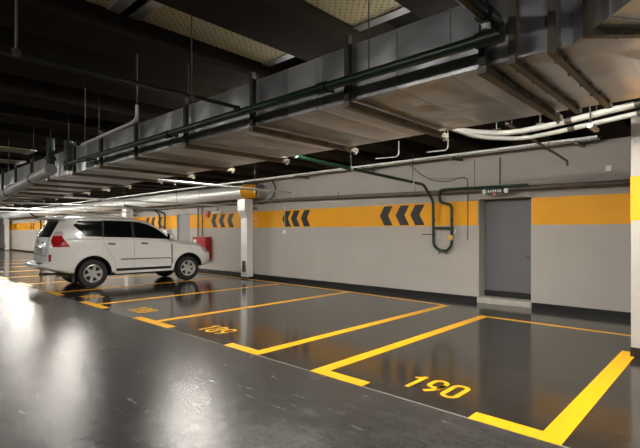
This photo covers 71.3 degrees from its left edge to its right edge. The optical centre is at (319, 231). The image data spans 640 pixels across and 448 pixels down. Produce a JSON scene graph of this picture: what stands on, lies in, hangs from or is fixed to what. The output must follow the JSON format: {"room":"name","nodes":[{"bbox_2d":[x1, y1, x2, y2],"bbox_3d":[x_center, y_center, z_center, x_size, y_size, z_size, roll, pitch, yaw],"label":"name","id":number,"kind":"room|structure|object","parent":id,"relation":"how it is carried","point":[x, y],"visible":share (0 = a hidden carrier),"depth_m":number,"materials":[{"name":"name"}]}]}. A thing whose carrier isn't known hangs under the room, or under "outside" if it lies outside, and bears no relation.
{"room":"parking garage","nodes":[
{"label":"parking garage","id":0,"kind":"room"},
{"bbox_2d":[0,122,630,311],"bbox_3d":[-10.217,-0.270,22.728,58.000,3.600,0.340,0,0,43],"label":"wall","id":1,"kind":"structure","parent":0,"point":[575,265],"depth_m":10.30,"materials":[{"name":"paint"}]},
{"bbox_2d":[18,206,41,230],"bbox_3d":[-19.242,-0.098,29.677,0.168,3.215,2.470,0,0,-2],"label":"pipe","id":2,"kind":"object","parent":1,"relation":"attached to","point":[18,206],"visible":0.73,"depth_m":30.08,"materials":[{"name":"white metal"}]},
{"bbox_2d":[9,215,176,229],"bbox_3d":[-16.521,-0.410,28.403,29.040,0.540,0.007,0,0,43],"label":"painted band","id":3,"kind":"object","parent":1,"relation":"attached to","point":[171,221],"visible":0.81,"depth_m":20.18,"materials":[{"name":"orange paint"}]},
{"bbox_2d":[0,184,268,218],"bbox_3d":[-14.481,-1.310,25.853,34.267,0.481,0.706,0,0,43],"label":"spiral duct","id":4,"kind":"object","parent":1,"relation":"attached to","point":[214,194],"visible":0.8,"depth_m":17.32,"materials":[{"name":"silver metal"}]},
{"bbox_2d":[3,219,11,250],"bbox_3d":[-25.545,0.228,36.498,0.600,2.596,0.538,0,0,43],"label":"column","id":5,"kind":"structure","parent":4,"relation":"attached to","point":[6,222],"depth_m":36.38,"materials":[{"name":"paint"}]},
{"bbox_2d":[122,209,136,218],"bbox_3d":[-8.841,0.228,20.833,0.600,2.596,0.538,0,0,43],"label":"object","id":6,"kind":"object","parent":4,"relation":"attached to","point":[130,215],"visible":0.23,"depth_m":20.70,"materials":[{"name":"metal"}]},
{"bbox_2d":[237,199,256,278],"bbox_3d":[-2.327,0.228,14.725,0.600,2.596,0.538,0,0,43],"label":"column","id":7,"kind":"structure","parent":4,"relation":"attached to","point":[245,207],"depth_m":14.59,"materials":[{"name":"white paint"},{"name":"concrete"}]},
{"bbox_2d":[242,261,245,271],"bbox_3d":[-2.498,1.130,14.601,0.180,0.360,0.016,0,0,43],"label":"grille","id":8,"kind":"object","parent":7,"relation":"attached to","point":[243,262],"depth_m":14.59,"materials":[{"name":"metal"}]},
{"bbox_2d":[124,205,170,233],"bbox_3d":[-7.297,-0.417,19.091,2.174,1.493,0.514,0,0,13],"label":"pipe","id":9,"kind":"object","parent":1,"relation":"attached to","point":[155,210],"visible":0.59,"depth_m":18.96,"materials":[{"name":"grey metal"}]},
{"bbox_2d":[177,214,189,240],"bbox_3d":[-5.453,0.400,18.240,1.008,2.260,0.410,0,0,43],"label":"door","id":10,"kind":"structure","parent":1,"relation":"in","point":[183,220],"depth_m":18.23,"materials":[{"name":"grey paint"}]},
{"bbox_2d":[197,207,198,236],"bbox_3d":[-4.721,-0.380,17.259,0.044,1.140,0.044,0,0,43],"label":"conduit","id":11,"kind":"object","parent":1,"relation":"attached to","point":[197,207],"visible":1,"depth_m":17.25,"materials":[{"name":"metal"}]},
{"bbox_2d":[193,237,210,258],"bbox_3d":[-4.506,0.600,16.955,0.930,0.820,0.270,0,0,43],"label":"cabinet","id":12,"kind":"object","parent":1,"relation":"attached to","point":[205,242],"visible":0.56,"depth_m":16.68,"materials":[{"name":"red metal"}]},
{"bbox_2d":[202,207,202,236],"bbox_3d":[-4.502,-0.380,17.054,0.044,1.140,0.044,0,0,43],"label":"conduit","id":13,"kind":"object","parent":1,"relation":"attached to","point":[202,207],"visible":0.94,"depth_m":17.04,"materials":[{"name":"metal"}]},
{"bbox_2d":[205,211,209,216],"bbox_3d":[-4.251,-0.670,16.839,0.200,0.240,0.080,0,0,43],"label":"alarm box","id":14,"kind":"object","parent":1,"relation":"attached to","point":[207,213],"visible":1,"depth_m":16.79,"materials":[{"name":"red"}]},
{"bbox_2d":[16,135,601,210],"bbox_3d":[-8.957,-1.620,20.944,38.280,0.100,0.540,0,0,43],"label":"pipe","id":15,"kind":"object","parent":1,"relation":"attached to","point":[578,141],"visible":0.91,"depth_m":10.53,"materials":[{"name":"white plastic"}]},
{"bbox_2d":[409,164,467,239],"bbox_3d":[2.726,-0.709,10.241,1.331,1.778,0.307,0,0,26],"label":"cable tail","id":16,"kind":"object","parent":15,"relation":"hanging from","point":[409,164],"visible":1,"depth_m":9.83,"materials":[{"name":"rubber"}]},
{"bbox_2d":[0,248,630,318],"bbox_3d":[-10.337,1.471,22.600,58.000,0.118,0.012,0,0,43],"label":"baseboard","id":17,"kind":"structure","parent":1,"relation":"attached to","point":[589,311],"depth_m":10.57,"materials":[{"name":"black paint"}]},
{"bbox_2d":[2,179,629,220],"bbox_3d":[-8.290,-0.982,20.544,51.800,0.357,0.210,0,0,43],"label":"pipe","id":18,"kind":"object","parent":1,"relation":"attached to","point":[624,181],"visible":0.73,"depth_m":10.63,"materials":[{"name":"metal"}]},
{"bbox_2d":[190,201,477,227],"bbox_3d":[-0.882,-0.410,13.737,11.820,0.540,0.007,0,0,43],"label":"painted band","id":19,"kind":"object","parent":1,"relation":"attached to","point":[420,214],"visible":1,"depth_m":11.99,"materials":[{"name":"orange paint"}]},
{"bbox_2d":[482,188,508,194],"bbox_3d":[3.676,-0.822,9.227,0.554,0.120,0.340,0,0,43],"label":"exit sign","id":20,"kind":"object","parent":1,"relation":"attached to","point":[506,190],"visible":1,"depth_m":9.09,"materials":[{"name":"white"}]},
{"bbox_2d":[477,195,531,307],"bbox_3d":[3.949,0.400,9.430,1.118,2.260,0.420,0,0,43],"label":"door","id":21,"kind":"structure","parent":1,"relation":"in","point":[504,223],"depth_m":9.57,"materials":[{"name":"grey paint"}]},
{"bbox_2d":[532,193,630,224],"bbox_3d":[7.533,-0.410,5.847,9.010,0.540,0.004,0,0,43],"label":"painted band","id":22,"kind":"object","parent":1,"relation":"attached to","point":[603,208],"visible":1,"depth_m":8.32,"materials":[{"name":"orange paint"}]},
{"bbox_2d":[606,165,611,170],"bbox_3d":[5.186,-1.140,8.008,0.090,0.100,0.059,0,0,43],"label":"junction box","id":23,"kind":"object","parent":1,"relation":"attached to","point":[609,167],"visible":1,"depth_m":7.98,"materials":[{"name":"white plastic"}]},
{"bbox_2d":[0,249,639,447],"bbox_3d":[-16.531,1.630,15.996,58.600,0.200,19.320,0,0,43],"label":"floor","id":24,"kind":"structure","parent":0,"point":[74,373],"depth_m":4.96,"materials":[{"name":"concrete"}]},
{"bbox_2d":[79,295,102,297],"bbox_3d":[-5.416,1.528,10.544,0.605,0.002,0.403,0,0,43],"label":"painted number","id":25,"kind":"object","parent":24,"relation":"on","point":[87,295],"visible":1,"depth_m":10.53,"materials":[{"name":"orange paint"}]},
{"bbox_2d":[17,273,174,285],"bbox_3d":[-6.871,1.528,14.820,1.240,0.002,5.220,0,0,43],"label":"parking line","id":26,"kind":"object","parent":24,"relation":"on","point":[21,283],"visible":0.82,"depth_m":13.45,"materials":[{"name":"yellow paint"}]},
{"bbox_2d":[26,214,208,287],"bbox_3d":[-5.978,0.523,13.695,5.031,2.014,2.253,0,0,-40],"label":"car","id":27,"kind":"object","parent":24,"relation":"on","point":[85,249],"visible":1,"depth_m":12.50,"materials":[{"name":"white paint"}]},
{"bbox_2d":[51,231,69,246],"bbox_3d":[-6.783,0.193,11.656,0.202,0.405,0.411,0,0,43],"label":"tail light","id":28,"kind":"object","parent":27,"relation":"attached to","point":[58,238],"depth_m":11.64,"materials":[{"name":"red plastic"}]},
{"bbox_2d":[44,277,225,295],"bbox_3d":[-4.960,1.528,13.028,1.240,0.002,5.220,0,0,43],"label":"parking line","id":29,"kind":"object","parent":24,"relation":"on","point":[47,291],"visible":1,"depth_m":12.02,"materials":[{"name":"yellow paint"}]},
{"bbox_2d":[130,307,157,312],"bbox_3d":[-3.468,1.528,8.721,0.602,0.002,0.398,0,0,43],"label":"painted number","id":30,"kind":"object","parent":24,"relation":"on","point":[141,309],"visible":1,"depth_m":8.66,"materials":[{"name":"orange paint"}]},
{"bbox_2d":[81,284,275,308],"bbox_3d":[-3.013,1.528,11.202,1.240,0.002,5.220,0,0,43],"label":"parking line","id":31,"kind":"object","parent":24,"relation":"on","point":[99,305],"visible":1,"depth_m":10.06,"materials":[{"name":"yellow paint"}]},
{"bbox_2d":[198,325,236,333],"bbox_3d":[-1.608,1.528,6.976,0.602,0.002,0.398,0,0,43],"label":"painted number","id":32,"kind":"object","parent":24,"relation":"on","point":[216,329],"visible":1,"depth_m":6.97,"materials":[{"name":"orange paint"}]},
{"bbox_2d":[13,251,443,304],"bbox_3d":[-12.291,1.528,23.818,41.484,0.002,0.412,0,0,44],"label":"parking line","id":33,"kind":"object","parent":24,"relation":"on","point":[13,251],"visible":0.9,"depth_m":11.61,"materials":[{"name":"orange paint"}]},
{"bbox_2d":[134,292,347,327],"bbox_3d":[-1.102,1.528,9.409,1.240,0.002,5.220,0,0,43],"label":"parking line","id":34,"kind":"object","parent":24,"relation":"on","point":[157,322],"visible":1,"depth_m":8.24,"materials":[{"name":"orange paint"}]},
{"bbox_2d":[225,305,448,354],"bbox_3d":[0.696,1.528,7.628,0.720,0.002,5.080,0,0,43],"label":"parking line","id":35,"kind":"object","parent":24,"relation":"on","point":[232,345],"visible":1,"depth_m":6.51,"materials":[{"name":"yellow paint"}]},
{"bbox_2d":[310,315,488,385],"bbox_3d":[1.676,1.528,6.290,0.720,0.002,4.470,0,0,43],"label":"parking line","id":36,"kind":"object","parent":24,"relation":"on","point":[325,370],"visible":1,"depth_m":5.53,"materials":[{"name":"yellow paint"}]},
{"bbox_2d":[405,376,470,397],"bbox_3d":[1.142,1.528,4.412,0.602,0.002,0.398,0,0,43],"label":"painted number","id":37,"kind":"object","parent":24,"relation":"on","point":[430,384],"visible":1,"depth_m":4.37,"materials":[{"name":"yellow paint"}]},
{"bbox_2d":[468,350,633,445],"bbox_3d":[2.612,1.528,4.645,0.695,0.002,3.350,0,0,43],"label":"parking line","id":38,"kind":"object","parent":24,"relation":"on","point":[558,431],"visible":0.9,"depth_m":3.73,"materials":[{"name":"yellow paint"}]},
{"bbox_2d":[489,317,630,335],"bbox_3d":[3.868,1.528,7.231,2.290,0.002,0.100,0,0,43],"label":"parking line","id":39,"kind":"object","parent":24,"relation":"on","point":[489,317],"visible":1,"depth_m":7.19,"materials":[{"name":"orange paint"}]},
{"bbox_2d":[630,116,639,357],"bbox_3d":[4.380,0.055,5.489,0.812,2.950,0.812,0,0,43],"label":"concrete column","id":40,"kind":"structure","parent":24,"relation":"on","point":[635,121],"depth_m":5.44,"materials":[{"name":"paint"}]},
{"bbox_2d":[386,12,566,121],"bbox_3d":[-16.531,-2.170,15.996,58.600,0.200,19.320,0,0,43],"label":"ceiling","id":41,"kind":"structure","parent":0,"point":[408,18],"depth_m":4.37,"materials":[{"name":"black paint"}]},
{"bbox_2d":[0,159,25,164],"bbox_3d":[-7.969,-1.847,9.666,0.650,0.447,2.600,0,0,43],"label":"perforated panel","id":42,"kind":"object","parent":41,"relation":"hanging from","point":[15,162],"visible":0.78,"depth_m":10.37,"materials":[{"name":"grey metal"}]},
{"bbox_2d":[0,146,36,154],"bbox_3d":[-6.723,-1.847,8.327,0.600,0.447,2.350,0,0,43],"label":"perforated panel","id":43,"kind":"object","parent":41,"relation":"hanging from","point":[2,148],"visible":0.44,"depth_m":8.96,"materials":[{"name":"grey metal"}]},
{"bbox_2d":[7,198,44,201],"bbox_3d":[-8.429,-1.469,12.282,0.052,1.202,1.495,0,0,43],"label":"hanger","id":44,"kind":"object","parent":41,"relation":"hanging from","point":[43,200],"visible":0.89,"depth_m":12.46,"materials":[{"name":"metal"}]},
{"bbox_2d":[0,127,56,201],"bbox_3d":[-6.168,-1.238,8.663,5.962,1.664,0.176,0,0,43],"label":"duct","id":45,"kind":"object","parent":41,"relation":"hanging from","point":[48,170],"visible":0.91,"depth_m":7.23,"materials":[{"name":"grey metal"}]},
{"bbox_2d":[14,204,49,205],"bbox_3d":[-23.209,-1.870,22.053,0.550,0.400,18.420,0,0,43],"label":"ceiling beam","id":46,"kind":"structure","parent":41,"relation":"attached to","point":[14,204],"depth_m":27.51,"materials":[{"name":"paint"}]},
{"bbox_2d":[11,196,57,199],"bbox_3d":[-7.591,-1.469,11.495,0.052,1.202,1.495,0,0,43],"label":"hanger","id":47,"kind":"object","parent":41,"relation":"hanging from","point":[11,196],"visible":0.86,"depth_m":11.62,"materials":[{"name":"metal"}]},
{"bbox_2d":[1,170,72,196],"bbox_3d":[-6.752,-1.469,10.708,0.052,1.202,1.495,0,0,43],"label":"hanger","id":48,"kind":"object","parent":41,"relation":"hanging from","point":[2,171],"visible":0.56,"depth_m":10.53,"materials":[{"name":"metal"}]},
{"bbox_2d":[45,129,55,164],"bbox_3d":[-4.453,-1.580,7.370,0.154,0.980,0.154,0,0,43],"label":"riser pipe","id":49,"kind":"object","parent":41,"relation":"hanging from","point":[50,158],"visible":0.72,"depth_m":7.33,"materials":[{"name":"metal"}]},
{"bbox_2d":[14,165,89,194],"bbox_3d":[-5.913,-1.469,9.922,0.052,1.202,1.495,0,0,43],"label":"hanger","id":50,"kind":"object","parent":41,"relation":"hanging from","point":[15,166],"visible":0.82,"depth_m":9.79,"materials":[{"name":"metal"}]},
{"bbox_2d":[31,200,77,203],"bbox_3d":[-20.430,-1.870,19.447,0.550,0.400,18.420,0,0,43],"label":"ceiling beam","id":51,"kind":"structure","parent":41,"relation":"attached to","point":[31,200],"depth_m":25.06,"materials":[{"name":"metal"}]},
{"bbox_2d":[45,199,80,201],"bbox_3d":[-19.504,-1.870,18.578,0.550,0.400,18.420,0,0,43],"label":"ceiling beam","id":52,"kind":"structure","parent":41,"relation":"attached to","point":[45,199],"depth_m":24.26,"materials":[{"name":"paint"}]},
{"bbox_2d":[62,113,72,170],"bbox_3d":[-3.826,-1.500,6.782,0.154,1.140,0.154,0,0,43],"label":"riser pipe","id":53,"kind":"object","parent":41,"relation":"hanging from","point":[68,145],"visible":0.8,"depth_m":6.73,"materials":[{"name":"black metal"}]},
{"bbox_2d":[43,198,94,201],"bbox_3d":[-18.577,-1.870,17.709,0.550,0.400,18.420,0,0,43],"label":"ceiling beam","id":54,"kind":"structure","parent":41,"relation":"attached to","point":[43,198],"depth_m":23.30,"materials":[{"name":"paint"}]},
{"bbox_2d":[30,159,109,191],"bbox_3d":[-5.074,-1.469,9.135,0.070,1.202,1.495,0,0,43],"label":"hanger","id":55,"kind":"object","parent":41,"relation":"hanging from","point":[31,160],"visible":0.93,"depth_m":8.96,"materials":[{"name":"metal"}]},
{"bbox_2d":[73,195,111,197],"bbox_3d":[-16.724,-1.870,15.972,0.550,0.400,18.420,0,0,43],"label":"ceiling beam","id":56,"kind":"structure","parent":41,"relation":"attached to","point":[73,195],"depth_m":21.67,"materials":[{"name":"paint"}]},
{"bbox_2d":[0,211,96,214],"bbox_3d":[-13.572,-1.230,19.223,0.052,0.880,7.525,0,0,42],"label":"pipe","id":57,"kind":"object","parent":56,"relation":"hanging from","point":[0,211],"visible":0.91,"depth_m":20.19,"materials":[{"name":"grey paint"}]},
{"bbox_2d":[67,193,127,197],"bbox_3d":[-15.798,-1.870,15.103,0.550,0.400,18.420,0,0,43],"label":"ceiling beam","id":58,"kind":"structure","parent":41,"relation":"attached to","point":[78,194],"depth_m":20.53,"materials":[{"name":"paint"}]},
{"bbox_2d":[0,170,197,189],"bbox_3d":[-11.166,-1.870,10.759,0.550,0.400,18.420,0,0,43],"label":"ceiling beam","id":59,"kind":"structure","parent":41,"relation":"attached to","point":[5,171],"depth_m":16.17,"materials":[{"name":"paint"}]},
{"bbox_2d":[3,200,32,201],"bbox_3d":[-9.268,-1.269,13.068,0.052,0.802,1.495,0,0,43],"label":"hanger","id":60,"kind":"object","parent":59,"relation":"hanging from","point":[3,200],"visible":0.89,"depth_m":13.26,"materials":[{"name":"metal"}]},
{"bbox_2d":[0,201,168,209],"bbox_3d":[-8.209,-1.230,14.125,0.052,0.880,7.425,0,0,42],"label":"pipe","id":61,"kind":"object","parent":59,"relation":"hanging from","point":[124,207],"visible":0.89,"depth_m":14.48,"materials":[{"name":"grey paint"}]},
{"bbox_2d":[0,164,212,185],"bbox_3d":[-10.240,-1.870,9.891,0.550,0.400,18.420,0,0,43],"label":"ceiling beam","id":62,"kind":"structure","parent":41,"relation":"attached to","point":[2,166],"depth_m":14.96,"materials":[{"name":"paint"}]},
{"bbox_2d":[84,191,135,196],"bbox_3d":[-14.872,-1.870,14.234,0.550,0.400,18.420,0,0,43],"label":"ceiling beam","id":63,"kind":"structure","parent":41,"relation":"attached to","point":[99,193],"depth_m":19.94,"materials":[{"name":"paint"}]},
{"bbox_2d":[86,0,136,13],"bbox_3d":[-1.995,-1.950,2.967,0.610,0.240,1.560,0,0,43],"label":"perforated panel","id":64,"kind":"object","parent":41,"relation":"hanging from","point":[117,6],"visible":1,"depth_m":3.60,"materials":[{"name":"grey metal"}]},
{"bbox_2d":[72,142,162,183],"bbox_3d":[-3.360,-1.469,7.527,0.070,1.202,1.495,0,0,43],"label":"hanger","id":65,"kind":"object","parent":41,"relation":"hanging from","point":[74,172],"visible":0.93,"depth_m":7.30,"materials":[{"name":"metal"}]},
{"bbox_2d":[0,157,236,184],"bbox_3d":[-9.313,-1.870,9.022,0.550,0.400,18.420,0,0,43],"label":"ceiling beam","id":66,"kind":"structure","parent":41,"relation":"attached to","point":[196,179],"depth_m":14.35,"materials":[{"name":"paint"}]},
{"bbox_2d":[0,0,239,112],"bbox_3d":[-2.523,-1.548,1.907,0.046,1.045,5.330,0,0,43],"label":"pipe","id":67,"kind":"object","parent":41,"relation":"hanging from","point":[15,51],"visible":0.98,"depth_m":3.01,"materials":[{"name":"black metal"}]},
{"bbox_2d":[13,176,227,206],"bbox_3d":[-5.480,-1.420,11.772,0.052,1.300,7.325,0,0,42],"label":"branch","id":68,"kind":"object","parent":41,"relation":"hanging from","point":[29,195],"visible":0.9,"depth_m":11.85,"materials":[{"name":"grey paint"}]},
{"bbox_2d":[89,190,152,194],"bbox_3d":[-13.945,-1.870,13.366,0.550,0.400,18.420,0,0,43],"label":"ceiling beam","id":69,"kind":"structure","parent":41,"relation":"attached to","point":[111,191],"depth_m":18.92,"materials":[{"name":"paint"}]},
{"bbox_2d":[0,207,128,212],"bbox_3d":[-10.873,-1.230,16.692,0.052,0.880,7.525,0,0,42],"label":"pipe","id":70,"kind":"object","parent":69,"relation":"hanging from","point":[0,207],"visible":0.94,"depth_m":17.52,"materials":[{"name":"grey paint"}]},
{"bbox_2d":[0,151,260,181],"bbox_3d":[-8.387,-1.870,8.153,0.550,0.400,18.420,0,0,43],"label":"ceiling beam","id":71,"kind":"structure","parent":41,"relation":"attached to","point":[38,156],"depth_m":13.13,"materials":[{"name":"paint"}]},
{"bbox_2d":[105,187,158,192],"bbox_3d":[-13.019,-1.870,12.497,0.550,0.400,18.420,0,0,43],"label":"ceiling beam","id":72,"kind":"structure","parent":41,"relation":"attached to","point":[110,188],"depth_m":18.01,"materials":[{"name":"paint"}]},
{"bbox_2d":[0,137,288,178],"bbox_3d":[-7.461,-1.870,7.284,0.550,0.400,18.420,0,0,43],"label":"ceiling beam","id":73,"kind":"structure","parent":41,"relation":"attached to","point":[13,142],"depth_m":9.15,"materials":[{"name":"paint"}]},
{"bbox_2d":[117,185,175,190],"bbox_3d":[-12.093,-1.870,11.628,0.550,0.400,18.420,0,0,43],"label":"ceiling beam","id":74,"kind":"structure","parent":41,"relation":"attached to","point":[133,186],"depth_m":17.19,"materials":[{"name":"metal"}]},
{"bbox_2d":[0,122,318,175],"bbox_3d":[-6.534,-1.870,6.416,0.550,0.400,18.420,0,0,43],"label":"ceiling beam","id":75,"kind":"structure","parent":41,"relation":"attached to","point":[9,130],"depth_m":8.09,"materials":[{"name":"paint"}]},
{"bbox_2d":[47,177,131,188],"bbox_3d":[-4.308,-1.269,8.417,0.070,0.802,1.495,0,0,43],"label":"hanger","id":76,"kind":"object","parent":75,"relation":"hanging from","point":[129,186],"visible":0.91,"depth_m":8.36,"materials":[{"name":"metal"}]},
{"bbox_2d":[0,101,352,171],"bbox_3d":[-5.608,-1.870,5.547,0.550,0.400,18.420,0,0,43],"label":"ceiling beam","id":77,"kind":"structure","parent":41,"relation":"attached to","point":[9,112],"depth_m":7.00,"materials":[{"name":"paint"}]},
{"bbox_2d":[0,72,391,167],"bbox_3d":[-4.682,-1.870,4.678,0.550,0.400,18.420,0,0,43],"label":"ceiling beam","id":78,"kind":"structure","parent":41,"relation":"attached to","point":[14,89],"depth_m":6.04,"materials":[{"name":"paint"}]},
{"bbox_2d":[99,131,194,178],"bbox_3d":[-2.579,-1.269,6.796,0.070,0.802,1.495,0,0,43],"label":"hanger","id":79,"kind":"object","parent":78,"relation":"hanging from","point":[101,166],"visible":0.93,"depth_m":6.55,"materials":[{"name":"metal"}]},
{"bbox_2d":[129,0,294,66],"bbox_3d":[-0.873,-1.950,4.164,0.610,0.240,1.560,0,0,43],"label":"perforated panel","id":80,"kind":"object","parent":41,"relation":"hanging from","point":[152,12],"visible":0.6,"depth_m":4.12,"materials":[{"name":"grey metal"}]},
{"bbox_2d":[0,25,437,161],"bbox_3d":[-3.755,-1.870,3.809,0.550,0.400,18.420,0,0,43],"label":"ceiling beam","id":81,"kind":"structure","parent":41,"relation":"attached to","point":[27,42],"depth_m":5.02,"materials":[{"name":"paint"}]},
{"bbox_2d":[80,54,138,145],"bbox_3d":[-2.247,-1.337,4.697,1.496,0.666,0.034,0,0,44],"label":"pipe","id":82,"kind":"object","parent":81,"relation":"hanging from","point":[136,105],"visible":0.99,"depth_m":4.37,"materials":[{"name":"grey metal"}]},
{"bbox_2d":[133,120,234,172],"bbox_3d":[-1.784,-1.269,6.050,0.070,0.802,1.495,0,0,43],"label":"hanger","id":83,"kind":"object","parent":81,"relation":"hanging from","point":[135,157],"visible":0.94,"depth_m":5.81,"materials":[{"name":"metal"}]},
{"bbox_2d":[375,141,398,158],"bbox_3d":[1.269,-1.525,8.406,0.532,0.290,0.024,0,0,43],"label":"pipe","id":84,"kind":"object","parent":81,"relation":"hanging from","point":[398,141],"visible":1,"depth_m":8.31,"materials":[{"name":"white metal"}]},
{"bbox_2d":[292,146,528,254],"bbox_3d":[1.487,-0.578,7.711,2.380,2.184,5.386,0,0,43],"label":"pipe","id":85,"kind":"object","parent":81,"relation":"hanging from","point":[450,237],"visible":0.98,"depth_m":9.60,"materials":[{"name":"metal"}]},
{"bbox_2d":[155,163,290,193],"bbox_3d":[-2.065,-1.508,10.077,0.052,1.125,3.925,0,0,42],"label":"pipe","id":86,"kind":"object","parent":41,"relation":"hanging from","point":[164,180],"visible":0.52,"depth_m":10.01,"materials":[{"name":"white metal"}]},
{"bbox_2d":[0,0,492,155],"bbox_3d":[-2.829,-1.870,2.941,0.550,0.400,18.420,0,0,43],"label":"ceiling beam","id":87,"kind":"structure","parent":41,"relation":"attached to","point":[84,24],"depth_m":4.02,"materials":[{"name":"paint"}]},
{"bbox_2d":[183,98,289,164],"bbox_3d":[-0.924,-1.269,5.243,0.070,0.802,1.495,0,0,43],"label":"hanger","id":88,"kind":"object","parent":87,"relation":"hanging from","point":[286,161],"visible":0.94,"depth_m":4.93,"materials":[{"name":"metal"}]},
{"bbox_2d":[68,0,504,164],"bbox_3d":[-1.389,-1.527,4.549,6.470,1.086,0.157,0,0,43],"label":"pipe","id":89,"kind":"object","parent":41,"relation":"hanging from","point":[496,35],"visible":0.93,"depth_m":3.03,"materials":[{"name":"metal"}]},
{"bbox_2d":[249,72,357,154],"bbox_3d":[-0.099,-1.469,4.470,0.070,1.202,1.495,0,0,43],"label":"hanger","id":90,"kind":"object","parent":41,"relation":"hanging from","point":[252,75],"visible":0.94,"depth_m":4.11,"materials":[{"name":"metal"}]},
{"bbox_2d":[153,0,557,148],"bbox_3d":[-1.902,-1.870,2.072,0.550,0.400,18.420,0,0,43],"label":"ceiling beam","id":91,"kind":"structure","parent":41,"relation":"attached to","point":[300,29],"depth_m":3.70,"materials":[{"name":"paint"}]},
{"bbox_2d":[304,0,410,30],"bbox_3d":[0.086,-1.950,3.264,0.700,0.240,1.560,0,0,43],"label":"perforated panel","id":92,"kind":"object","parent":41,"relation":"hanging from","point":[354,13],"visible":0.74,"depth_m":3.71,"materials":[{"name":"grey metal"}]},
{"bbox_2d":[343,34,448,140],"bbox_3d":[0.696,-1.469,3.724,0.070,1.202,1.495,0,0,43],"label":"hanger","id":93,"kind":"object","parent":41,"relation":"hanging from","point":[348,104],"visible":0.94,"depth_m":3.33,"materials":[{"name":"metal"}]},
{"bbox_2d":[427,130,448,152],"bbox_3d":[2.028,-1.724,7.695,0.412,0.691,0.024,0,0,43],"label":"pipe","id":94,"kind":"object","parent":41,"relation":"hanging from","point":[447,130],"visible":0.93,"depth_m":7.57,"materials":[{"name":"white metal"}]},
{"bbox_2d":[455,0,503,31],"bbox_3d":[0.240,-1.565,1.667,0.097,1.011,2.160,0,0,43],"label":"pipe","id":95,"kind":"object","parent":41,"relation":"hanging from","point":[486,15],"visible":0.91,"depth_m":2.29,"materials":[{"name":"black metal"}]},
{"bbox_2d":[394,0,630,139],"bbox_3d":[-0.976,-1.870,1.203,0.550,0.400,18.420,0,0,43],"label":"ceiling beam","id":96,"kind":"structure","parent":41,"relation":"attached to","point":[423,9],"depth_m":6.14,"materials":[{"name":"paint"}]},
{"bbox_2d":[588,105,598,131],"bbox_3d":[3.250,-1.442,5.301,0.050,0.455,0.340,0,0,43],"label":"hanger","id":97,"kind":"object","parent":96,"relation":"hanging from","point":[592,126],"visible":0.63,"depth_m":5.19,"materials":[{"name":"grey metal"}]},
{"bbox_2d":[477,0,562,123],"bbox_3d":[1.418,-1.469,3.047,0.070,1.202,1.495,0,0,43],"label":"hanger","id":98,"kind":"object","parent":41,"relation":"hanging from","point":[484,71],"visible":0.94,"depth_m":2.76,"materials":[{"name":"metal"}]},
{"bbox_2d":[0,0,639,205],"bbox_3d":[-14.310,-1.153,16.041,48.418,0.469,3.960,0,0,43],"label":"ventilation duct","id":99,"kind":"object","parent":98,"relation":"hanging from","point":[573,55],"visible":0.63,"depth_m":3.20,"materials":[{"name":"metal"}]},
{"bbox_2d":[505,119,568,165],"bbox_3d":[3.635,-1.658,7.312,0.044,0.825,3.042,0,0,43],"label":"pipe","id":100,"kind":"object","parent":41,"relation":"hanging from","point":[511,126],"visible":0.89,"depth_m":7.25,"materials":[{"name":"metal"}]},
{"bbox_3d":[-0.050,-1.870,0.334,0.550,0.400,18.420,0,0,43],"label":"ceiling beam","id":101,"kind":"structure","parent":41,"relation":"attached to","visible":0},
{"bbox_2d":[613,98,639,119],"bbox_3d":[-0.265,-1.545,0.536,0.880,0.250,18.420,0,0,43],"label":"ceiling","id":102,"kind":"structure","parent":101,"relation":"attached to","point":[631,100],"depth_m":4.93,"materials":[{"name":"paint"}]},
{"bbox_3d":[2.448,-1.740,6.177,0.100,0.660,0.060,0,0,43],"label":"clip","id":103,"kind":"object","parent":41,"relation":"hanging from","visible":0},
{"bbox_2d":[459,99,639,135],"bbox_3d":[3.063,-1.370,4.204,4.312,0.086,2.326,0,0,43],"label":"cable conduit","id":104,"kind":"object","parent":103,"relation":"hanging from","point":[634,104],"visible":0.64,"depth_m":5.56,"materials":[{"name":"grey plastic"}]},
{"bbox_2d":[450,110,639,140],"bbox_3d":[3.148,-1.295,4.203,4.181,0.068,2.439,0,0,43],"label":"cable conduit","id":105,"kind":"object","parent":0,"point":[635,113],"visible":0.8,"depth_m":5.73,"materials":[{"name":"grey plastic"}]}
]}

